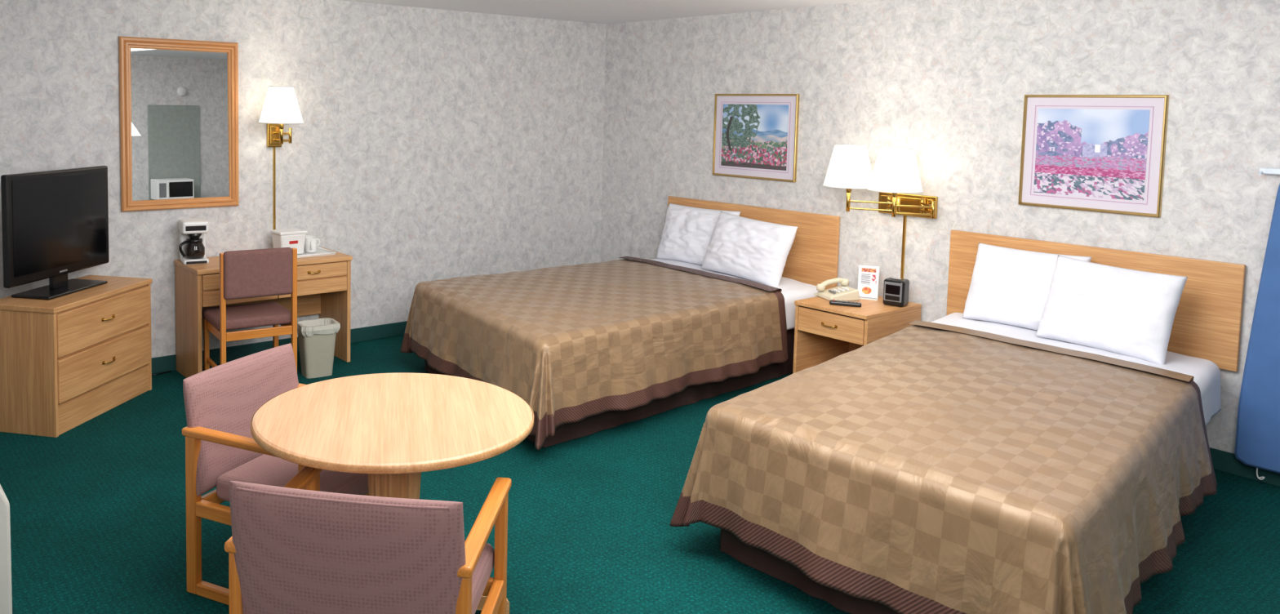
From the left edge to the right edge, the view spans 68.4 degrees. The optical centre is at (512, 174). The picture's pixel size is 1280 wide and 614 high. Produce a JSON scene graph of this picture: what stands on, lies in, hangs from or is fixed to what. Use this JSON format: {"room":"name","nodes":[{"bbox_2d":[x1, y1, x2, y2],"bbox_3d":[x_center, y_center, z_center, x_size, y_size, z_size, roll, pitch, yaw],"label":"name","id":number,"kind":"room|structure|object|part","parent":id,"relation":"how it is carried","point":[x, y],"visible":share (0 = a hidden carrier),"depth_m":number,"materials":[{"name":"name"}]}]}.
{"room":"hotel room","nodes":[
{"label":"hotel room","id":0,"kind":"room"},
{"bbox_2d":[0,0,606,357],"bbox_3d":[-1.555,0.062,6.266,5.950,2.500,0.100,-2,5,-37],"label":"wall","id":1,"kind":"structure","parent":0,"point":[430,144],"depth_m":6.55,"materials":[{"name":"paper"}]},
{"bbox_2d":[118,35,239,211],"bbox_3d":[-2.052,-0.308,5.771,0.720,1.046,0.032,-2,5,-37],"label":"wall mirror","id":2,"kind":"object","parent":1,"relation":"attached to","point":[179,98],"visible":1,"depth_m":5.76,"materials":[{"name":"brown wood"}]},
{"bbox_2d":[151,320,407,373],"bbox_3d":[-1.540,1.163,6.303,5.750,0.100,0.012,-2,5,-37],"label":"baseboard","id":3,"kind":"structure","parent":1,"relation":"attached to","point":[164,363],"depth_m":6.19,"materials":[{"name":"teal plastic"}]},
{"bbox_2d":[257,85,303,229],"bbox_3d":[-1.506,-0.042,6.003,0.286,1.048,0.363,-2,5,-37],"label":"wall lamp","id":4,"kind":"object","parent":1,"relation":"attached to","point":[281,106],"visible":0.98,"depth_m":5.88,"materials":[{"name":"white fabric"}]},
{"bbox_3d":[-1.582,0.143,6.183,0.014,0.650,0.012,-2,5,-37],"label":"cord","id":5,"kind":"part","parent":4,"relation":"part of","materials":[{"name":"gold metal"}]},
{"bbox_2d":[278,124,284,128],"bbox_3d":[-1.478,-0.332,5.951,0.032,0.095,0.032,-2,5,-37],"label":"socket","id":6,"kind":"object","parent":4,"relation":"attached to","point":[281,126],"depth_m":5.94,"materials":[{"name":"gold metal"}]},
{"bbox_3d":[-1.476,-0.444,5.943,0.280,0.230,0.280,-2,5,-37],"label":"lamp shade","id":7,"kind":"part","parent":4,"relation":"part of","materials":[{"name":"white fabric"}]},
{"bbox_2d":[342,0,877,23],"bbox_3d":[0.660,-0.981,3.263,5.950,0.100,7.400,-2,5,-37],"label":"ceiling","id":8,"kind":"structure","parent":0,"point":[599,11],"depth_m":6.52,"materials":[{"name":"white paint"}]},
{"bbox_2d":[0,334,1279,613],"bbox_3d":[0.618,1.512,3.448,5.750,0.100,7.200,-2,5,-37],"label":"floor","id":9,"kind":"structure","parent":0,"point":[98,507],"depth_m":3.77,"materials":[{"name":"teal carpet"}]},
{"bbox_2d":[0,484,12,613],"bbox_3d":[-2.258,1.121,3.189,0.806,0.620,1.103,-2,5,-37],"label":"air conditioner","id":10,"kind":"object","parent":9,"relation":"on","point":[6,592],"visible":1,"depth_m":2.99,"materials":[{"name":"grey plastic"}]},
{"bbox_2d":[0,274,152,437],"bbox_3d":[-2.381,0.959,5.082,0.444,0.660,0.832,2,4,12],"label":"dresser","id":11,"kind":"object","parent":9,"relation":"on","point":[67,361],"visible":0.98,"depth_m":4.78,"materials":[{"name":"brown wood"}]},
{"bbox_3d":[-2.481,1.000,4.697,0.410,0.632,0.020,2,4,12],"label":"panel","id":12,"kind":"part","parent":11,"relation":"part of","materials":[{"name":"brown wood"}]},
{"bbox_2d":[0,165,109,299],"bbox_3d":[-2.442,0.303,5.023,0.230,0.655,0.800,2,4,12],"label":"television","id":13,"kind":"object","parent":11,"relation":"on","point":[55,223],"visible":1,"depth_m":4.95,"materials":[{"name":"black plastic"}]},
{"bbox_3d":[-2.447,0.621,5.047,0.230,0.016,0.480,2,4,12],"label":"foot plate","id":14,"kind":"part","parent":13,"relation":"part of","materials":[{"name":"black plastic"}]},
{"bbox_3d":[-2.196,0.784,5.031,0.020,0.222,0.776,2,4,12],"label":"drawer","id":15,"kind":"part","parent":11,"relation":"part of","materials":[{"name":"brown wood"}]},
{"bbox_3d":[-2.200,1.018,5.048,0.020,0.222,0.776,2,4,12],"label":"drawer","id":16,"kind":"part","parent":11,"relation":"part of","materials":[{"name":"brown wood"}]},
{"bbox_3d":[-2.178,1.012,5.043,0.026,0.012,0.098,2,4,12],"label":"handle","id":17,"kind":"part","parent":11,"relation":"part of","materials":[{"name":"gold metal"}]},
{"bbox_3d":[-2.315,0.945,5.477,0.410,0.632,0.020,2,4,12],"label":"panel","id":18,"kind":"part","parent":11,"relation":"part of","materials":[{"name":"brown wood"}]},
{"bbox_2d":[151,370,171,375],"bbox_3d":[-2.195,1.236,5.769,0.164,0.008,0.034,-2,5,-37],"label":"cable","id":19,"kind":"object","parent":9,"relation":"on","point":[168,371],"visible":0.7,"depth_m":5.77,"materials":[{"name":"black plastic"}]},
{"bbox_2d":[201,247,297,370],"bbox_3d":[-1.554,0.841,5.513,0.460,0.860,0.468,-2,5,-31],"label":"desk chair","id":20,"kind":"object","parent":9,"relation":"on","point":[256,273],"visible":0.8,"depth_m":5.33,"materials":[{"name":"fabric"}]},
{"bbox_3d":[-1.834,1.061,5.582,0.028,0.400,0.035,-2,5,-31],"label":"leg","id":21,"kind":"part","parent":20,"relation":"part of","materials":[{"name":"brown wood"}]},
{"bbox_3d":[-1.730,0.905,5.409,0.022,0.050,0.345,-2,5,-31],"label":"rail","id":22,"kind":"part","parent":20,"relation":"part of","materials":[{"name":"brown wood"}]},
{"bbox_3d":[-1.631,0.864,5.243,0.028,0.850,0.035,-2,5,-31],"label":"post","id":23,"kind":"part","parent":20,"relation":"part of","materials":[{"name":"brown wood"}]},
{"bbox_2d":[201,301,291,330],"bbox_3d":[-1.570,0.840,5.539,0.460,0.060,0.408,-2,5,-31],"label":"seat cushion","id":24,"kind":"object","parent":20,"relation":"on","point":[264,313],"depth_m":5.44,"materials":[{"name":"fabric"}]},
{"bbox_3d":[-1.455,0.914,5.351,0.380,0.050,0.022,-2,5,-31],"label":"rail","id":25,"kind":"part","parent":20,"relation":"part of","materials":[{"name":"brown wood"}]},
{"bbox_3d":[-1.474,1.051,5.797,0.028,0.400,0.035,-2,5,-31],"label":"leg","id":26,"kind":"part","parent":20,"relation":"part of","materials":[{"name":"brown wood"}]},
{"bbox_3d":[-1.378,0.896,5.620,0.022,0.050,0.345,-2,5,-31],"label":"rail","id":27,"kind":"part","parent":20,"relation":"part of","materials":[{"name":"brown wood"}]},
{"bbox_3d":[-1.279,0.855,5.453,0.028,0.850,0.035,-2,5,-31],"label":"post","id":28,"kind":"part","parent":20,"relation":"part of","materials":[{"name":"brown wood"}]},
{"bbox_2d":[173,247,352,377],"bbox_3d":[-1.576,0.885,5.953,1.010,0.705,0.458,-2,5,-37],"label":"writing desk","id":29,"kind":"object","parent":9,"relation":"on","point":[323,282],"visible":0.5,"depth_m":5.86,"materials":[{"name":"brown wood"}]},
{"bbox_3d":[-1.976,0.913,5.674,0.025,0.677,0.425,-2,5,-37],"label":"panel","id":30,"kind":"part","parent":29,"relation":"part of","materials":[{"name":"brown wood"}]},
{"bbox_2d":[178,217,208,265],"bbox_3d":[-1.968,0.412,5.723,0.177,0.260,0.205,-1,5,-27],"label":"coffee maker","id":31,"kind":"object","parent":29,"relation":"on","point":[192,247],"visible":1,"depth_m":5.67,"materials":[{"name":"white plastic"}]},
{"bbox_3d":[-1.993,0.453,5.645,0.017,0.098,0.071,3,5,26],"label":"carafe handle","id":32,"kind":"part","parent":31,"relation":"part of","materials":[{"name":"black plastic"}]},
{"bbox_3d":[-1.989,0.402,5.785,0.150,0.230,0.070,-1,5,-27],"label":"water tank","id":33,"kind":"part","parent":31,"relation":"part of","materials":[{"name":"black glass"}]},
{"bbox_3d":[-1.644,0.634,5.635,0.465,0.090,0.017,-2,5,-37],"label":"drawer","id":34,"kind":"part","parent":29,"relation":"part of","materials":[{"name":"brown wood"}]},
{"bbox_3d":[-1.646,0.734,5.643,0.465,0.090,0.017,-2,5,-37],"label":"drawer","id":35,"kind":"part","parent":29,"relation":"part of","materials":[{"name":"brown wood"}]},
{"bbox_3d":[-1.698,0.761,6.109,0.950,0.425,0.015,-2,5,-37],"label":"modesty panel","id":36,"kind":"part","parent":29,"relation":"part of","materials":[{"name":"brown wood"}]},
{"bbox_3d":[-1.268,0.719,5.927,0.469,0.090,0.017,-2,5,-37],"label":"drawer","id":37,"kind":"part","parent":29,"relation":"part of","materials":[{"name":"brown wood"}]},
{"bbox_2d":[297,246,336,257],"bbox_3d":[-1.389,0.515,6.092,0.388,0.018,0.268,-2,5,-37],"label":"serving tray","id":38,"kind":"object","parent":29,"relation":"on","point":[320,251],"visible":0.5,"depth_m":6.08,"materials":[{"name":"white plastic"}]},
{"bbox_2d":[270,227,307,254],"bbox_3d":[-1.451,0.440,6.038,0.190,0.155,0.160,-2,5,-39],"label":"ice bucket","id":39,"kind":"object","parent":38,"relation":"on","point":[295,237],"visible":0.84,"depth_m":5.99,"materials":[{"name":"white plastic"}]},
{"bbox_3d":[-1.450,0.372,6.034,0.190,0.020,0.160,-2,5,-39],"label":"lid","id":40,"kind":"part","parent":39,"relation":"part of","materials":[{"name":"white plastic"}]},
{"bbox_2d":[304,236,316,253],"bbox_3d":[-1.318,0.466,6.117,0.099,0.095,0.080,5,6,40],"label":"coffee mug","id":41,"kind":"object","parent":38,"relation":"on","point":[310,243],"visible":1,"depth_m":6.09,"materials":[{"name":"white ceramic"}]},
{"bbox_2d":[304,235,320,249],"bbox_3d":[-1.344,0.458,6.221,0.099,0.095,0.080,-3,6,-40],"label":"coffee mug","id":42,"kind":"object","parent":38,"relation":"on","point":[306,236],"visible":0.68,"depth_m":6.22,"materials":[{"name":"white ceramic"}]},
{"bbox_3d":[-1.266,0.620,5.919,0.469,0.090,0.017,-2,5,-37],"label":"drawer","id":43,"kind":"part","parent":29,"relation":"part of","materials":[{"name":"brown wood"}]},
{"bbox_3d":[-1.196,0.883,6.260,0.025,0.677,0.425,-2,5,-37],"label":"panel","id":44,"kind":"part","parent":29,"relation":"part of","materials":[{"name":"brown wood"}]},
{"bbox_2d":[182,342,368,605],"bbox_3d":[-0.778,1.071,3.357,0.601,0.745,0.608,3,5,26],"label":"armchair","id":45,"kind":"object","parent":9,"relation":"on","point":[221,402],"visible":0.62,"depth_m":3.23,"materials":[{"name":"pink fabric"}]},
{"bbox_3d":[-1.099,1.172,3.209,0.045,0.555,0.032,3,5,26],"label":"post","id":46,"kind":"part","parent":45,"relation":"part of","materials":[{"name":"brown wood"}]},
{"bbox_3d":[-0.963,1.129,3.452,0.025,0.050,0.528,3,5,26],"label":"rail","id":47,"kind":"part","parent":45,"relation":"part of","materials":[{"name":"brown wood"}]},
{"bbox_3d":[-0.881,1.156,3.101,0.440,0.050,0.032,3,5,26],"label":"seat rail","id":48,"kind":"part","parent":45,"relation":"part of","materials":[{"name":"brown wood"}]},
{"bbox_3d":[-0.876,0.893,3.081,0.552,0.028,0.048,3,5,26],"label":"armrest","id":49,"kind":"part","parent":45,"relation":"part of","materials":[{"name":"brown wood"}]},
{"bbox_2d":[216,453,368,502],"bbox_3d":[-0.712,1.072,3.325,0.450,0.090,0.520,3,5,26],"label":"seat cushion","id":50,"kind":"object","parent":45,"relation":"on","point":[264,469],"depth_m":3.19,"materials":[{"name":"fabric"}]},
{"bbox_3d":[-0.664,1.195,2.997,0.045,0.555,0.032,3,5,26],"label":"post","id":51,"kind":"part","parent":45,"relation":"part of","materials":[{"name":"brown wood"}]},
{"bbox_2d":[297,317,340,378],"bbox_3d":[-1.220,1.089,5.815,0.254,0.331,0.210,-2,5,-31],"label":"waste bin","id":52,"kind":"object","parent":9,"relation":"on","point":[316,337],"visible":0.95,"depth_m":5.75,"materials":[{"name":"beige plastic"}]},
{"bbox_2d":[224,466,511,613],"bbox_3d":[-0.366,1.126,2.507,0.628,0.775,0.601,2,4,10],"label":"armchair","id":53,"kind":"object","parent":9,"relation":"on","point":[291,548],"visible":0.98,"depth_m":2.22,"materials":[{"name":"fabric"}]},
{"bbox_3d":[-0.691,1.228,2.349,0.032,0.585,0.045,2,4,10],"label":"post","id":54,"kind":"part","parent":53,"relation":"part of","materials":[{"name":"brown wood"}]},
{"bbox_3d":[-0.643,0.905,2.566,0.048,0.028,0.552,2,4,10],"label":"armrest","id":55,"kind":"part","parent":53,"relation":"part of","materials":[{"name":"brown wood"}]},
{"bbox_3d":[-0.606,1.194,2.826,0.032,0.585,0.045,2,4,10],"label":"post","id":56,"kind":"part","parent":53,"relation":"part of","materials":[{"name":"brown wood"}]},
{"bbox_3d":[-0.120,1.245,2.249,0.032,0.585,0.045,2,4,10],"label":"post","id":57,"kind":"part","parent":53,"relation":"part of","materials":[{"name":"brown wood"}]},
{"bbox_2d":[464,540,494,613],"bbox_3d":[-0.353,1.133,2.580,0.540,0.090,0.450,2,4,10],"label":"seat cushion","id":58,"kind":"object","parent":53,"relation":"on","point":[481,579],"depth_m":2.60,"materials":[{"name":"fabric"}]},
{"bbox_3d":[-0.072,0.922,2.466,0.048,0.028,0.552,2,4,10],"label":"armrest","id":59,"kind":"part","parent":53,"relation":"part of","materials":[{"name":"brown wood"}]},
{"bbox_3d":[-0.325,1.192,2.750,0.548,0.050,0.025,2,4,10],"label":"rail","id":60,"kind":"part","parent":53,"relation":"part of","materials":[{"name":"brown wood"}]},
{"bbox_3d":[-0.077,1.215,2.486,0.032,0.050,0.440,2,4,10],"label":"seat rail","id":61,"kind":"part","parent":53,"relation":"part of","materials":[{"name":"brown wood"}]},
{"bbox_3d":[-0.035,1.211,2.725,0.032,0.585,0.045,2,4,10],"label":"post","id":62,"kind":"part","parent":53,"relation":"part of","materials":[{"name":"brown wood"}]},
{"bbox_2d":[250,372,533,613],"bbox_3d":[-0.381,1.117,3.000,0.889,0.720,0.889,0,4,-7],"label":"round table","id":63,"kind":"object","parent":9,"relation":"on","point":[393,428],"visible":0.73,"depth_m":2.89,"materials":[{"name":"brown wood"}]},
{"bbox_2d":[400,256,819,449],"bbox_3d":[0.620,0.980,5.866,2.653,0.596,1.879,-2,5,-37],"label":"bed","id":64,"kind":"object","parent":9,"relation":"on","point":[591,348],"visible":0.87,"depth_m":5.23,"materials":[{"name":"brown fabric"}]},
{"bbox_2d":[656,203,740,265],"bbox_3d":[1.366,0.453,6.872,0.253,0.418,0.662,-3,6,-41],"label":"pillow","id":65,"kind":"object","parent":64,"relation":"on","point":[687,231],"visible":0.75,"depth_m":6.84,"materials":[{"name":"white fabric"}]},
{"bbox_2d":[701,211,797,286],"bbox_3d":[1.601,0.503,6.326,0.268,0.433,0.676,-2,5,-35],"label":"pillow","id":66,"kind":"object","parent":64,"relation":"on","point":[753,250],"visible":0.99,"depth_m":6.21,"materials":[{"name":"white fabric"}]},
{"bbox_2d":[792,295,921,373],"bbox_3d":[2.098,1.050,5.690,0.604,0.540,0.490,-2,5,-37],"label":"nightstand","id":67,"kind":"object","parent":9,"relation":"on","point":[824,331],"visible":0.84,"depth_m":5.57,"materials":[{"name":"brown wood"}]},
{"bbox_3d":[1.966,1.046,5.886,0.570,0.515,0.020,-2,5,-37],"label":"panel","id":68,"kind":"part","parent":67,"relation":"part of","materials":[{"name":"brown wood"}]},
{"bbox_3d":[1.888,0.896,5.519,0.020,0.145,0.442,-2,5,-37],"label":"drawer","id":69,"kind":"part","parent":67,"relation":"part of","materials":[{"name":"brown wood"}]},
{"bbox_3d":[2.107,0.880,5.683,0.528,0.140,0.440,-2,5,-37],"label":"drawer","id":70,"kind":"part","parent":67,"relation":"part of","materials":[{"name":"brown wood"}]},
{"bbox_2d":[813,277,859,301],"bbox_3d":[2.018,0.712,5.780,0.224,0.118,0.188,0,4,-12],"label":"telephone","id":71,"kind":"object","parent":67,"relation":"on","point":[843,292],"visible":0.98,"depth_m":5.75,"materials":[{"name":"beige plastic"}]},
{"bbox_2d":[829,299,861,306],"bbox_3d":[1.996,0.772,5.573,0.180,0.027,0.048,3,5,21],"label":"remote control","id":72,"kind":"object","parent":67,"relation":"on","point":[833,302],"visible":1,"depth_m":5.56,"materials":[{"name":"black plastic"}]},
{"bbox_3d":[2.328,1.028,5.862,0.012,0.465,0.450,-2,5,-37],"label":"panel","id":73,"kind":"part","parent":67,"relation":"part of","materials":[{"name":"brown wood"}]},
{"bbox_2d":[857,265,879,300],"bbox_3d":[2.212,0.672,5.781,0.120,0.204,0.070,3,5,25],"label":"flyer","id":74,"kind":"object","parent":67,"relation":"on","point":[868,276],"visible":0.99,"depth_m":5.78,"materials":[{"name":"white paper"}]},
{"bbox_3d":[2.248,1.078,5.511,0.570,0.515,0.020,-2,5,-37],"label":"panel","id":75,"kind":"part","parent":67,"relation":"part of","materials":[{"name":"brown wood"}]},
{"bbox_2d":[882,276,909,306],"bbox_3d":[2.310,0.706,5.602,0.124,0.167,0.119,5,6,41],"label":"clock radio","id":76,"kind":"object","parent":67,"relation":"on","point":[895,290],"visible":1,"depth_m":5.56,"materials":[{"name":"black plastic"}]},
{"bbox_2d":[669,312,1221,613],"bbox_3d":[2.021,1.145,3.981,1.501,0.593,2.920,5,6,43],"label":"bed","id":77,"kind":"object","parent":9,"relation":"on","point":[950,464],"visible":0.92,"depth_m":3.21,"materials":[{"name":"brown fabric"}]},
{"bbox_2d":[961,242,1091,330],"bbox_3d":[2.758,0.615,5.010,0.254,0.414,0.584,-2,5,-36],"label":"pillow","id":78,"kind":"object","parent":77,"relation":"on","point":[1008,286],"visible":0.73,"depth_m":5.00,"materials":[{"name":"white fabric"}]},
{"bbox_2d":[1035,254,1187,364],"bbox_3d":[2.926,0.656,4.569,0.256,0.431,0.591,-2,5,-34],"label":"pillow","id":79,"kind":"object","parent":77,"relation":"on","point":[1131,313],"visible":1,"depth_m":4.48,"materials":[{"name":"white fabric"}]},
{"bbox_2d":[600,0,1279,453],"bbox_3d":[2.975,0.225,5.115,0.100,2.500,7.200,-2,5,-37],"label":"wall","id":80,"kind":"structure","parent":0,"point":[948,81],"depth_m":5.51,"materials":[{"name":"paper"}]},
{"bbox_2d":[667,195,839,289],"bbox_3d":[1.689,0.478,6.729,0.035,0.512,1.520,-2,5,-37],"label":"headboard","id":81,"kind":"object","parent":80,"relation":"attached to","point":[812,258],"visible":0.46,"depth_m":6.31,"materials":[{"name":"brown wood"}]},
{"bbox_2d":[712,93,799,182],"bbox_3d":[1.726,-0.272,6.649,0.024,0.604,0.729,-2,5,-37],"label":"framed picture","id":82,"kind":"object","parent":80,"relation":"attached to","point":[756,135],"visible":1,"depth_m":6.63,"materials":[{"name":"multicoloured paper"}]},
{"bbox_2d":[720,103,788,170],"bbox_3d":[1.725,-0.272,6.649,0.001,0.454,0.579,-2,5,-37],"label":"art print","id":83,"kind":"object","parent":82,"relation":"attached to","point":[753,135],"depth_m":6.64},
{"bbox_2d":[822,144,937,278],"bbox_3d":[2.226,0.301,5.657,0.453,0.943,0.634,-2,5,-37],"label":"wall lamp","id":84,"kind":"object","parent":80,"relation":"attached to","point":[895,175],"visible":0.98,"depth_m":5.59,"materials":[{"name":"white fabric"}]},
{"bbox_3d":[2.075,-0.051,5.718,0.300,0.250,0.300,-2,5,-37],"label":"lamp shade","id":85,"kind":"part","parent":84,"relation":"part of","materials":[{"name":"white fabric"}]},
{"bbox_2d":[845,188,851,192],"bbox_3d":[2.072,0.071,5.727,0.032,0.095,0.032,-2,5,-37],"label":"socket","id":86,"kind":"object","parent":84,"relation":"attached to","point":[848,190],"depth_m":5.72,"materials":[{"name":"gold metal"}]},
{"bbox_3d":[2.201,0.215,5.679,0.286,0.012,0.012,3,5,24],"label":"arm","id":87,"kind":"part","parent":84,"relation":"part of","materials":[{"name":"gold metal"}]},
{"bbox_3d":[2.202,0.170,5.676,0.286,0.012,0.012,3,5,24],"label":"arm","id":88,"kind":"part","parent":84,"relation":"part of","materials":[{"name":"gold metal"}]},
{"bbox_3d":[2.346,0.179,5.792,0.028,0.100,0.028,-2,5,-37],"label":"arm mount","id":89,"kind":"part","parent":84,"relation":"part of","materials":[{"name":"gold metal"}]},
{"bbox_2d":[891,192,897,197],"bbox_3d":[2.256,0.093,5.484,0.032,0.095,0.032,-2,5,-37],"label":"socket","id":90,"kind":"object","parent":84,"relation":"attached to","point":[894,194],"depth_m":5.47,"materials":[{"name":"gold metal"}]},
{"bbox_3d":[2.258,-0.030,5.475,0.300,0.250,0.300,-2,5,-37],"label":"lamp shade","id":91,"kind":"part","parent":84,"relation":"part of","materials":[{"name":"white fabric"}]},
{"bbox_3d":[2.424,0.510,5.770,0.014,0.515,0.015,-2,5,-37],"label":"cord","id":92,"kind":"part","parent":84,"relation":"part of","materials":[{"name":"gold metal"}]},
{"bbox_3d":[2.359,0.233,5.470,0.216,0.012,0.012,2,4,13],"label":"arm","id":93,"kind":"part","parent":84,"relation":"part of","materials":[{"name":"gold metal"}]},
{"bbox_3d":[2.360,0.188,5.467,0.216,0.012,0.012,2,4,13],"label":"arm","id":94,"kind":"part","parent":84,"relation":"part of","materials":[{"name":"gold metal"}]},
{"bbox_3d":[2.479,0.194,5.617,0.028,0.100,0.028,-2,5,-37],"label":"arm mount","id":95,"kind":"part","parent":84,"relation":"part of","materials":[{"name":"gold metal"}]},
{"bbox_3d":[2.468,0.225,5.544,0.037,0.012,0.196,2,4,10],"label":"arm","id":96,"kind":"part","parent":84,"relation":"part of","materials":[{"name":"gold metal"}]},
{"bbox_2d":[1017,94,1168,217],"bbox_3d":[3.042,-0.113,4.906,0.024,0.611,0.683,-2,5,-37],"label":"framed picture","id":97,"kind":"object","parent":80,"relation":"attached to","point":[1092,153],"visible":1,"depth_m":4.88,"materials":[{"name":"multicoloured paper"}]},
{"bbox_2d":[1033,108,1150,200],"bbox_3d":[3.041,-0.113,4.905,0.001,0.461,0.533,-2,5,-37],"label":"art print","id":98,"kind":"object","parent":97,"relation":"attached to","point":[1080,152],"depth_m":4.89},
{"bbox_2d":[946,229,1245,371],"bbox_3d":[3.023,0.632,4.960,0.035,0.512,1.415,-2,5,-37],"label":"headboard","id":99,"kind":"object","parent":80,"relation":"attached to","point":[1206,325],"visible":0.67,"depth_m":4.56,"materials":[{"name":"brown wood"}]},
{"bbox_2d":[1209,447,1279,486],"bbox_3d":[2.916,1.324,5.159,0.012,0.100,7.188,-2,5,-37],"label":"baseboard","id":100,"kind":"structure","parent":80,"relation":"attached to","point":[1222,460],"depth_m":4.43,"materials":[{"name":"teal plastic"}]},
{"bbox_2d":[1257,167,1279,175],"bbox_3d":[3.587,-0.003,4.132,0.090,0.060,0.430,-2,5,-37],"label":"wall hook rack","id":101,"kind":"object","parent":80,"relation":"attached to","point":[1262,170],"visible":1,"depth_m":4.26,"materials":[{"name":"white metal"}]},
{"bbox_2d":[1235,183,1279,479],"bbox_3d":[3.566,0.666,4.174,0.075,1.530,0.436,-2,5,-37],"label":"ironing board","id":102,"kind":"object","parent":101,"relation":"hanging from","point":[1257,443],"visible":1,"depth_m":4.27,"materials":[{"name":"blue fabric"}]},
{"bbox_3d":[3.474,1.378,4.319,0.016,0.086,0.033,-2,5,-37],"label":"draw cord","id":103,"kind":"part","parent":102,"relation":"part of","materials":[{"name":"white plastic"}]}
]}

